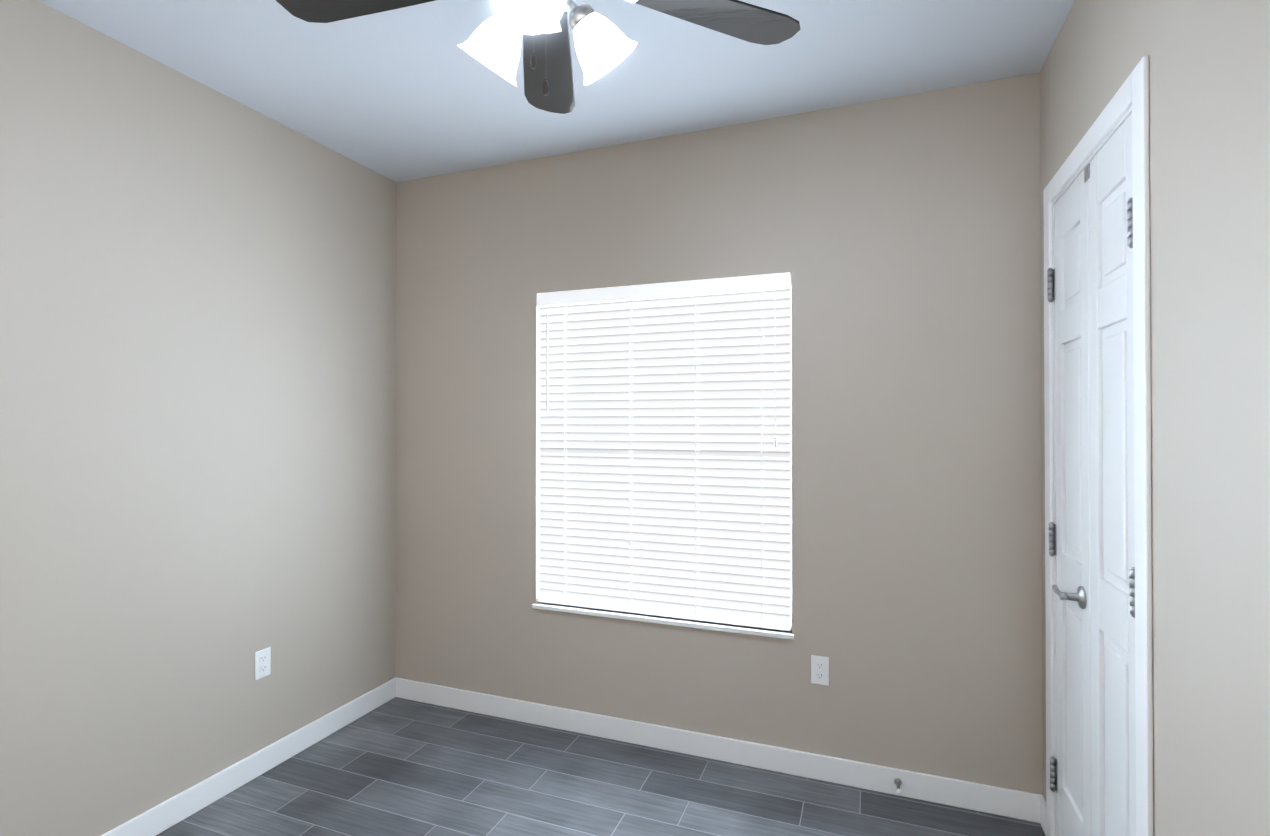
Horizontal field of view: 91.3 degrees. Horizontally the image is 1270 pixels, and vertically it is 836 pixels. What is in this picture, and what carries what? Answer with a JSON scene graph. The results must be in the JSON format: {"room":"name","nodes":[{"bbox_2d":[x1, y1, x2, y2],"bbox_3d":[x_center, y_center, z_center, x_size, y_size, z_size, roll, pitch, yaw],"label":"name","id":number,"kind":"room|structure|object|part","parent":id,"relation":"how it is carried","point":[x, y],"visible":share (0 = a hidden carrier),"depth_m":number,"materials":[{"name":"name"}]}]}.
{"room":"empty bedroom","nodes":[
{"label":"empty bedroom","id":0,"kind":"room"},
{"bbox_2d":[0,0,396,835],"bbox_3d":[-2.003,0.095,1.553,0.150,2.720,3.770,0,0,21],"label":"wall","id":1,"kind":"structure","parent":0,"point":[196,396],"depth_m":2.23,"materials":[{"name":"beige paint"}]},
{"bbox_2d":[101,677,396,835],"bbox_3d":[-1.899,1.406,1.584,0.017,0.100,3.620,0,0,21],"label":"baseboard","id":2,"kind":"structure","parent":1,"relation":"attached to","point":[190,801],"depth_m":2.49,"materials":[{"name":"white wood"}]},
{"bbox_2d":[255,647,270,680],"bbox_3d":[-1.535,1.013,2.561,0.008,0.115,0.070,0,0,21],"label":"electrical outlet","id":3,"kind":"object","parent":1,"relation":"attached to","point":[262,663],"visible":1,"depth_m":2.56,"materials":[{"name":"white plastic"}]},
{"bbox_2d":[38,0,1073,181],"bbox_3d":[0.095,-1.320,0.849,4.580,0.100,3.920,0,0,21],"label":"ceiling","id":4,"kind":"structure","parent":0,"point":[413,92],"depth_m":2.23,"materials":[{"name":"paint"}]},
{"bbox_2d":[276,0,800,113],"bbox_3d":[-0.236,-0.974,1.345,1.283,0.585,1.283,0,0,21],"label":"ceiling fan","id":5,"kind":"object","parent":4,"relation":"hanging from","point":[603,45],"visible":1,"depth_m":1.50,"materials":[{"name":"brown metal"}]},
{"bbox_3d":[-0.215,-1.072,1.356,0.474,0.389,0.474,0,0,21],"label":"motor","id":6,"kind":"part","parent":5,"relation":"part of","materials":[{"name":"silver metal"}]},
{"bbox_2d":[156,697,1044,835],"bbox_3d":[0.095,1.500,0.829,4.580,0.100,3.920,0,0,21],"label":"floor","id":7,"kind":"structure","parent":0,"point":[396,766],"depth_m":2.40,"materials":[{"name":"tile"}]},
{"bbox_2d":[395,72,1042,794],"bbox_3d":[0.131,0.105,2.841,3.230,2.720,0.150,0,0,21],"label":"wall","id":8,"kind":"structure","parent":0,"point":[899,238],"depth_m":2.53,"materials":[{"name":"beige paint"}]},
{"bbox_2d":[532,602,794,639],"bbox_3d":[0.097,0.899,2.801,1.224,0.020,0.107,0,0,21],"label":"window sill","id":9,"kind":"structure","parent":8,"relation":"attached to","point":[685,623],"depth_m":2.73,"materials":[{"name":"white wood"}]},
{"bbox_2d":[545,288,791,623],"bbox_3d":[0.125,0.144,2.883,1.200,1.493,0.055,0,0,21],"label":"window","id":10,"kind":"structure","parent":8,"relation":"in","point":[791,439],"depth_m":2.65,"materials":[{"name":"white plastic"}]},
{"bbox_2d":[537,272,791,630],"bbox_3d":[0.095,0.141,2.801,1.196,1.488,0.070,0,0,21],"label":"window blind","id":11,"kind":"object","parent":10,"relation":"attached to","point":[665,458],"visible":0.94,"depth_m":2.78,"materials":[{"name":"white plastic"}]},
{"bbox_2d":[397,678,1046,832],"bbox_3d":[0.115,1.414,2.747,2.900,0.100,0.020,0,0,21],"label":"baseboard","id":12,"kind":"structure","parent":8,"relation":"attached to","point":[1027,806],"depth_m":2.60,"materials":[{"name":"white wood"}]},
{"bbox_2d":[894,778,901,794],"bbox_3d":[1.003,1.406,2.364,0.028,0.028,0.082,0,0,21],"label":"door stop","id":13,"kind":"object","parent":12,"relation":"attached to","point":[898,782],"visible":0.98,"depth_m":2.38,"materials":[{"name":"grey metal"}]},
{"bbox_2d":[811,655,828,685],"bbox_3d":[0.749,1.022,2.516,0.070,0.115,0.008,0,0,21],"label":"electrical outlet","id":14,"kind":"object","parent":8,"relation":"attached to","point":[820,670],"visible":1,"depth_m":2.51,"materials":[{"name":"white plastic"}]},
{"bbox_2d":[1040,0,1269,835],"bbox_3d":[0.877,0.087,0.463,0.150,2.720,3.770,0,0,21],"label":"wall","id":15,"kind":"structure","parent":0,"point":[1209,117],"depth_m":1.16,"materials":[{"name":"beige paint"}]},
{"bbox_2d":[1054,170,1091,835],"bbox_3d":[1.372,0.361,1.924,0.035,2.170,0.347,0,0,21],"label":"closet door leaf","id":16,"kind":"structure","parent":15,"relation":"in","point":[1072,478],"depth_m":1.92,"materials":[{"name":"white wood"}]},
{"bbox_2d":[1052,584,1086,608],"bbox_3d":[1.303,0.528,1.876,0.060,0.066,0.156,0,0,21],"label":"door handle","id":17,"kind":"object","parent":16,"relation":"attached to","point":[1079,596],"depth_m":1.82,"materials":[{"name":"grey metal"}]},
{"bbox_2d":[1043,55,1153,835],"bbox_3d":[1.357,0.327,1.743,0.161,2.260,0.853,0,0,21],"label":"door frame","id":18,"kind":"structure","parent":15,"relation":"attached to","point":[1131,95],"depth_m":1.42,"materials":[{"name":"white wood"}]},
{"bbox_2d":[1047,163,1134,792],"bbox_3d":[1.285,0.267,1.770,0.020,1.977,0.728,0,0,21],"label":"closet door hinges","id":19,"kind":"object","parent":18,"relation":"attached to","point":[1052,540],"visible":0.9,"depth_m":2.08,"materials":[{"name":"grey metal"}]},
{"bbox_2d":[1088,113,1135,835],"bbox_3d":[1.248,0.359,1.597,0.035,2.170,0.347,0,0,21],"label":"closet door leaf","id":20,"kind":"structure","parent":15,"relation":"in","point":[1112,563],"depth_m":1.61,"materials":[{"name":"white wood"}]}
]}

